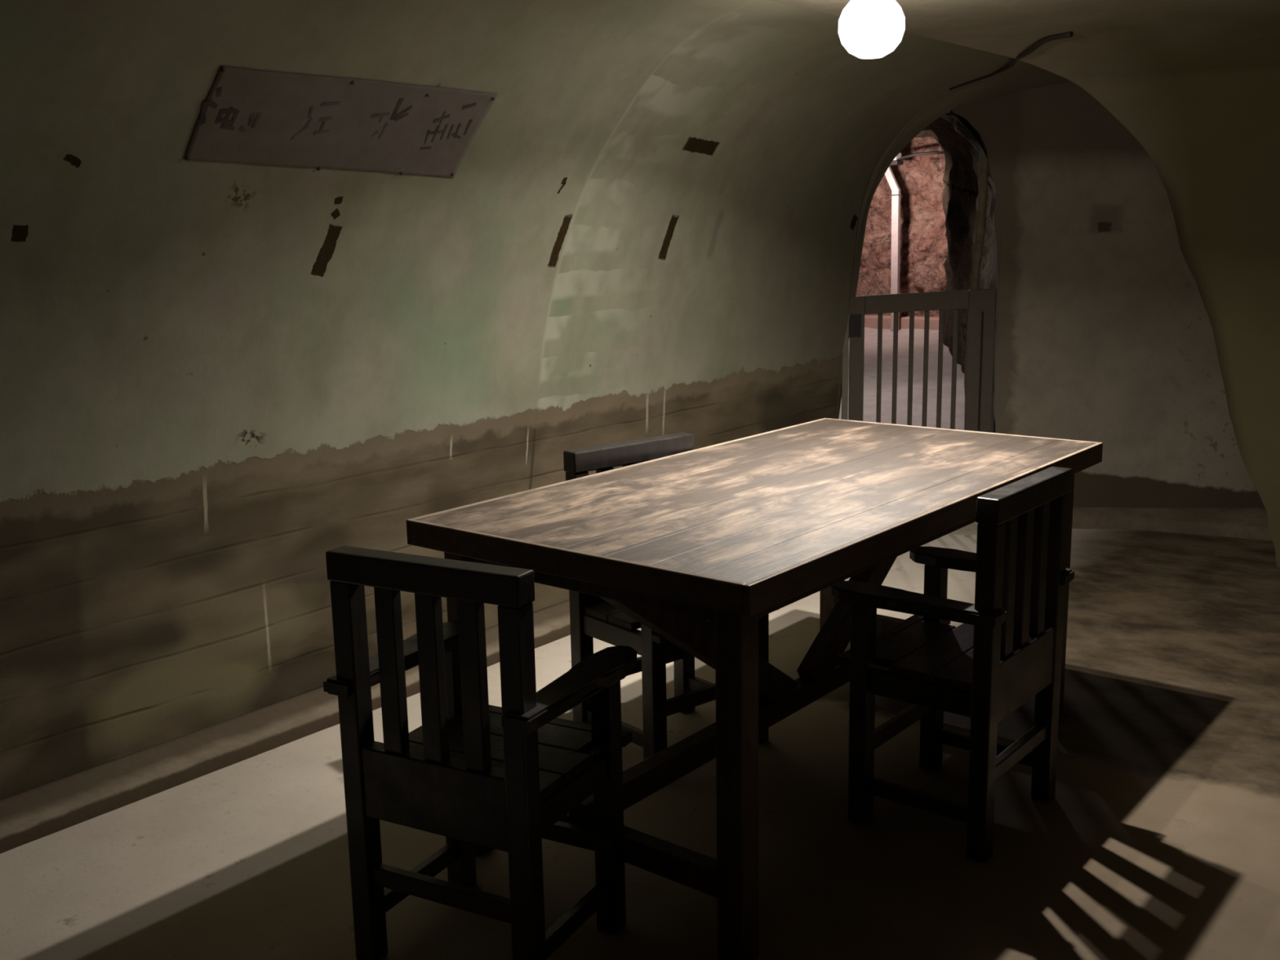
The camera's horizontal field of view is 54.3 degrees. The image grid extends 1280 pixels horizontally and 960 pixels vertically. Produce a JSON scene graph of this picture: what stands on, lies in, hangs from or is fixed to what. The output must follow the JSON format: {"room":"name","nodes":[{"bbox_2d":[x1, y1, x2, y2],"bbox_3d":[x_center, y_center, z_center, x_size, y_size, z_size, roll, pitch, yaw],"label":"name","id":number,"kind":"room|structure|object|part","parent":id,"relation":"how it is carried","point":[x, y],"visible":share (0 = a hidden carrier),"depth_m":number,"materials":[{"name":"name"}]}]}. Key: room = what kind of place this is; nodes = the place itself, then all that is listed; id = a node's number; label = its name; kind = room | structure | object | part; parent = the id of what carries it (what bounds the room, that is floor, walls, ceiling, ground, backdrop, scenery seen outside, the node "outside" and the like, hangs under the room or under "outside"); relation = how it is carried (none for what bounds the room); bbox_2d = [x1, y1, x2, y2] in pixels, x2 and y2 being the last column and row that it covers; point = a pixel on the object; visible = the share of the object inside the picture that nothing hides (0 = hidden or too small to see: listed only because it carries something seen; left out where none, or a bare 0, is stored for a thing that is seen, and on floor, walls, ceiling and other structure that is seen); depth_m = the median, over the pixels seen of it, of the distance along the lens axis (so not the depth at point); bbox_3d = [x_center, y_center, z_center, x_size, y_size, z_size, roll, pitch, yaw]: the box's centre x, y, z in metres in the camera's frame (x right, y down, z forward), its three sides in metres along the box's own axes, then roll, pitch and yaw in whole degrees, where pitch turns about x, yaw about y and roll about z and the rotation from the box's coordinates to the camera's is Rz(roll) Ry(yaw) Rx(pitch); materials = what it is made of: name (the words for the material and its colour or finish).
{"room":"underground bunker room","nodes":[
{"label":"underground bunker room","id":0,"kind":"room"},
{"bbox_2d":[0,0,1071,799],"bbox_3d":[-0.625,-0.231,3.119,0.980,1.950,7.082,8,14,38],"label":"wall","id":1,"kind":"structure","parent":0,"point":[218,380],"depth_m":3.34,"materials":[{"name":"paint"}]},
{"bbox_2d":[0,600,570,853],"bbox_3d":[-1.093,0.696,3.374,0.197,0.061,6.480,8,14,38],"label":"baseboard","id":2,"kind":"structure","parent":1,"relation":"attached to","point":[27,816],"depth_m":3.21,"materials":[{"name":"concrete"}]},
{"bbox_2d":[183,66,498,177],"bbox_3d":[-0.693,-0.846,3.007,0.181,0.209,0.826,8,14,38],"label":"sign","id":3,"kind":"object","parent":1,"relation":"attached to","point":[253,117],"visible":1,"depth_m":2.97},
{"bbox_2d":[0,522,1279,959],"bbox_3d":[1.232,0.911,2.195,5.400,0.001,7.640,8,14,38],"label":"floor","id":4,"kind":"structure","parent":0,"point":[1158,837],"depth_m":2.81,"materials":[{"name":"concrete"}]},
{"bbox_2d":[323,545,637,959],"bbox_3d":[-0.282,0.500,2.361,0.468,0.800,0.398,5,13,28],"label":"armchair","id":5,"kind":"object","parent":4,"relation":"on","point":[474,771],"visible":1,"depth_m":2.22,"materials":[{"name":"black wood"}]},
{"bbox_3d":[-0.517,0.543,2.307,0.044,0.745,0.044,5,13,28],"label":"leg","id":6,"kind":"part","parent":5,"relation":"part of","materials":[{"name":"black wood"}]},
{"bbox_3d":[-0.453,0.341,2.421,0.086,0.029,0.398,5,13,28],"label":"armrest","id":7,"kind":"part","parent":5,"relation":"part of","materials":[{"name":"black wood"}]},
{"bbox_3d":[-0.366,0.164,2.146,0.410,0.054,0.050,5,13,28],"label":"rail","id":8,"kind":"part","parent":5,"relation":"part of","materials":[{"name":"black wood"}]},
{"bbox_3d":[-0.358,0.561,2.224,0.316,0.136,0.036,5,13,28],"label":"rail","id":9,"kind":"part","parent":5,"relation":"part of","materials":[{"name":"black wood"}]},
{"bbox_3d":[-0.379,0.595,2.579,0.044,0.532,0.044,5,13,28],"label":"leg","id":10,"kind":"part","parent":5,"relation":"part of","materials":[{"name":"black wood"}]},
{"bbox_3d":[-0.271,0.513,2.384,0.412,0.021,0.323,5,13,28],"label":"seat","id":11,"kind":"part","parent":5,"relation":"part of","materials":[{"name":"brown wood"}]},
{"bbox_3d":[-0.200,0.570,2.140,0.044,0.745,0.044,5,13,28],"label":"leg","id":12,"kind":"part","parent":5,"relation":"part of","materials":[{"name":"black wood"}]},
{"bbox_3d":[-0.116,0.369,2.244,0.086,0.029,0.398,5,13,28],"label":"armrest","id":13,"kind":"part","parent":5,"relation":"part of","materials":[{"name":"black wood"}]},
{"bbox_3d":[-0.131,0.571,2.271,0.026,0.054,0.245,5,13,28],"label":"seat rail","id":14,"kind":"part","parent":5,"relation":"part of","materials":[{"name":"black wood"}]},
{"bbox_3d":[-0.061,0.622,2.412,0.044,0.532,0.044,5,13,28],"label":"leg","id":15,"kind":"part","parent":5,"relation":"part of","materials":[{"name":"black wood"}]},
{"bbox_2d":[563,432,777,759],"bbox_3d":[0.089,0.314,3.257,0.468,0.800,0.398,-10,15,-39],"label":"armchair","id":16,"kind":"object","parent":4,"relation":"on","point":[591,616],"visible":0.34,"depth_m":3.20,"materials":[{"name":"black wood"}]},
{"bbox_3d":[-0.154,0.344,3.273,0.044,0.745,0.044,-10,14,-39],"label":"leg","id":17,"kind":"part","parent":16,"relation":"part of","materials":[{"name":"black wood"}]},
{"bbox_3d":[-0.017,0.323,3.387,0.316,0.136,0.036,-10,14,-39],"label":"rail","id":18,"kind":"part","parent":16,"relation":"part of","materials":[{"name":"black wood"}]},
{"bbox_3d":[-0.060,0.391,3.169,0.026,0.054,0.245,-10,14,-39],"label":"seat rail","id":19,"kind":"part","parent":16,"relation":"part of","materials":[{"name":"black wood"}]},
{"bbox_3d":[-0.024,-0.074,3.308,0.410,0.054,0.050,-10,14,-39],"label":"rail","id":20,"kind":"part","parent":16,"relation":"part of","materials":[{"name":"black wood"}]},
{"bbox_3d":[0.035,0.488,3.075,0.044,0.532,0.044,-10,14,-39],"label":"leg","id":21,"kind":"part","parent":16,"relation":"part of","materials":[{"name":"black wood"}]},
{"bbox_3d":[0.171,0.386,3.172,0.316,0.054,0.028,-10,14,-39],"label":"rail","id":22,"kind":"part","parent":16,"relation":"part of","materials":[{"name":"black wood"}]},
{"bbox_3d":[0.104,0.335,3.243,0.412,0.021,0.323,-10,14,-39],"label":"seat","id":23,"kind":"part","parent":16,"relation":"part of","materials":[{"name":"brown wood"}]},
{"bbox_3d":[0.121,0.293,3.499,0.044,0.745,0.044,-10,14,-39],"label":"leg","id":24,"kind":"part","parent":16,"relation":"part of","materials":[{"name":"black wood"}]},
{"bbox_3d":[0.310,0.438,3.301,0.044,0.532,0.044,-10,14,-39],"label":"leg","id":25,"kind":"part","parent":16,"relation":"part of","materials":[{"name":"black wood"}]},
{"bbox_2d":[406,417,1102,959],"bbox_3d":[0.389,0.363,3.083,0.870,0.760,1.709,8,14,38],"label":"dining table","id":26,"kind":"object","parent":4,"relation":"on","point":[733,534],"visible":0.78,"depth_m":2.60,"materials":[{"name":"brown wood"}]},
{"bbox_3d":[-0.371,0.470,2.718,0.058,0.722,0.058,8,14,38],"label":"leg","id":27,"kind":"part","parent":26,"relation":"part of","materials":[{"name":"brown wood"}]},
{"bbox_3d":[0.383,0.061,3.023,0.730,0.066,1.569,8,14,38],"label":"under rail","id":28,"kind":"part","parent":26,"relation":"part of","materials":[{"name":"brown wood"}]},
{"bbox_3d":[0.178,0.547,2.280,0.058,0.722,0.058,8,14,38],"label":"leg","id":29,"kind":"part","parent":26,"relation":"part of","materials":[{"name":"brown wood"}]},
{"bbox_3d":[0.601,0.218,3.893,0.058,0.722,0.058,8,14,38],"label":"leg","id":30,"kind":"part","parent":26,"relation":"part of","materials":[{"name":"brown wood"}]},
{"bbox_3d":[1.150,0.294,3.455,0.058,0.722,0.058,8,14,38],"label":"leg","id":31,"kind":"part","parent":26,"relation":"part of","materials":[{"name":"brown wood"}]},
{"bbox_2d":[831,466,1075,862],"bbox_3d":[0.714,0.379,2.871,0.398,0.800,0.468,8,14,38],"label":"armchair","id":32,"kind":"object","parent":4,"relation":"on","point":[1006,651],"visible":1,"depth_m":2.77,"materials":[{"name":"black wood"}]},
{"bbox_3d":[0.505,0.526,2.838,0.044,0.532,0.044,8,14,38],"label":"leg","id":33,"kind":"part","parent":32,"relation":"part of","materials":[{"name":"black wood"}]},
{"bbox_3d":[0.617,0.419,2.960,0.028,0.054,0.316,8,14,38],"label":"rail","id":34,"kind":"part","parent":32,"relation":"part of","materials":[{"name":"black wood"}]},
{"bbox_3d":[0.696,0.393,2.888,0.323,0.021,0.412,8,14,38],"label":"seat","id":35,"kind":"part","parent":32,"relation":"part of","materials":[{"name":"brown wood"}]},
{"bbox_3d":[0.591,0.265,2.697,0.398,0.029,0.086,8,14,38],"label":"armrest","id":36,"kind":"part","parent":32,"relation":"part of","materials":[{"name":"black wood"}]},
{"bbox_3d":[0.617,0.464,2.733,0.245,0.054,0.026,8,14,38],"label":"seat rail","id":37,"kind":"part","parent":32,"relation":"part of","materials":[{"name":"black wood"}]},
{"bbox_3d":[0.731,0.467,3.112,0.044,0.532,0.044,8,14,38],"label":"leg","id":38,"kind":"part","parent":32,"relation":"part of","materials":[{"name":"black wood"}]},
{"bbox_3d":[0.729,0.453,2.637,0.044,0.745,0.044,8,14,38],"label":"leg","id":39,"kind":"part","parent":32,"relation":"part of","materials":[{"name":"black wood"}]},
{"bbox_3d":[0.831,0.203,2.987,0.398,0.029,0.086,8,14,38],"label":"armrest","id":40,"kind":"part","parent":32,"relation":"part of","materials":[{"name":"black wood"}]},
{"bbox_3d":[0.835,0.031,2.696,0.050,0.054,0.410,8,14,38],"label":"rail","id":41,"kind":"part","parent":32,"relation":"part of","materials":[{"name":"black wood"}]},
{"bbox_3d":[0.842,0.428,2.775,0.036,0.136,0.316,8,14,38],"label":"rail","id":42,"kind":"part","parent":32,"relation":"part of","materials":[{"name":"black wood"}]},
{"bbox_3d":[0.956,0.394,2.911,0.044,0.745,0.044,8,14,38],"label":"leg","id":43,"kind":"part","parent":32,"relation":"part of","materials":[{"name":"black wood"}]},
{"bbox_2d":[855,137,948,316],"bbox_3d":[2.090,-2.192,10.798,4.001,2.000,0.239,8,15,39],"label":"wall","id":44,"kind":"structure","parent":0,"point":[923,243],"depth_m":10.64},
{"bbox_2d":[864,315,938,330],"bbox_3d":[1.689,-1.407,11.237,2.800,0.165,0.280,8,14,38],"label":"trim","id":45,"kind":"structure","parent":44,"relation":"attached to","point":[870,321],"depth_m":10.63,"materials":[{"name":"paint"}]},
{"bbox_2d":[839,327,975,522],"bbox_3d":[1.298,-0.743,8.927,5.200,0.625,5.600,8,14,38],"label":"floor","id":46,"kind":"structure","parent":0,"point":[870,357],"depth_m":8.90,"materials":[{"name":"grey concrete"}]},
{"bbox_2d":[884,165,900,331],"bbox_3d":[2.109,-1.920,10.500,0.166,1.402,0.045,8,14,38],"label":"duct","id":47,"kind":"object","parent":46,"relation":"on","point":[895,190],"visible":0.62,"depth_m":10.43,"materials":[{"name":"plastic"}]},
{"bbox_2d":[889,152,903,165],"bbox_3d":[2.082,-2.649,10.300,0.145,0.100,0.115,8,14,38],"label":"lamp","id":48,"kind":"object","parent":47,"relation":"on","point":[897,161],"visible":0.44,"depth_m":10.25,"materials":[{"name":"white ceramic"}]},
{"bbox_2d":[900,151,943,159],"bbox_3d":[2.325,-2.652,10.188,0.396,0.054,0.032,4,12,24],"label":"pipe","id":49,"kind":"object","parent":48,"relation":"attached to","point":[931,152],"visible":0.84,"depth_m":10.18,"materials":[{"name":"metal"}]},
{"bbox_2d":[964,143,988,423],"bbox_3d":[1.514,-0.653,5.677,0.092,1.701,0.046,8,14,38],"label":"wooden pole","id":50,"kind":"object","parent":46,"relation":"on","point":[980,222],"visible":0.39,"depth_m":5.55,"materials":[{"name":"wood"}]},
{"bbox_2d":[915,116,947,137],"bbox_3d":[1.278,-2.427,8.655,3.571,0.232,6.213,4,12,23],"label":"ceiling","id":51,"kind":"structure","parent":0,"point":[926,132],"depth_m":9.66,"materials":[{"name":"grey concrete"}]},
{"bbox_2d":[929,110,1001,431],"bbox_3d":[1.831,-1.408,7.816,0.856,2.334,4.686,1,11,11],"label":"wall","id":52,"kind":"structure","parent":0,"point":[960,144],"depth_m":9.03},
{"bbox_2d":[769,0,1266,511],"bbox_3d":[1.607,0.010,1.661,4.350,1.960,7.605,8,14,38],"label":"ceiling","id":53,"kind":"structure","parent":0,"point":[918,17],"depth_m":3.59,"materials":[{"name":"paint"}]},
{"bbox_2d":[949,31,1073,90],"bbox_3d":[1.347,-1.502,4.508,0.130,0.065,1.091,-2,11,-3],"label":"cable","id":54,"kind":"object","parent":53,"relation":"attached to","point":[1068,34],"visible":0.98,"depth_m":4.23,"materials":[{"name":"rubber"}]},
{"bbox_2d":[920,0,1279,567],"bbox_3d":[3.055,-0.363,3.412,4.350,1.954,1.408,8,14,38],"label":"wall","id":55,"kind":"structure","parent":0,"point":[1196,83],"depth_m":4.54,"materials":[{"name":"paint"}]},
{"bbox_2d":[946,81,1264,507],"bbox_3d":[2.208,-0.773,5.571,1.670,1.950,0.209,0,11,8],"label":"wall","id":56,"kind":"structure","parent":0,"point":[1104,330],"depth_m":5.51,"materials":[{"name":"grey paint"}]},
{"bbox_2d":[841,288,995,432],"bbox_3d":[1.257,-0.328,5.686,0.670,1.068,0.052,0,11,8],"label":"wooden gate","id":57,"kind":"object","parent":56,"relation":"attached to","point":[980,304],"visible":0.52,"depth_m":5.63,"materials":[{"name":"paint"}]},
{"bbox_3d":[0.940,-0.314,5.733,0.028,1.035,0.050,0,11,8],"label":"hinge post","id":58,"kind":"part","parent":57,"relation":"part of","materials":[{"name":"paint"}]},
{"bbox_3d":[1.241,-0.799,5.604,0.456,0.102,0.030,0,11,8],"label":"rail","id":59,"kind":"part","parent":57,"relation":"part of","materials":[{"name":"grey paint"}]},
{"bbox_2d":[1071,506,1272,541],"bbox_3d":[2.321,0.199,5.465,1.411,0.090,0.401,0,11,8],"label":"baseboard","id":60,"kind":"structure","parent":56,"relation":"attached to","point":[1252,523],"depth_m":5.53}
]}

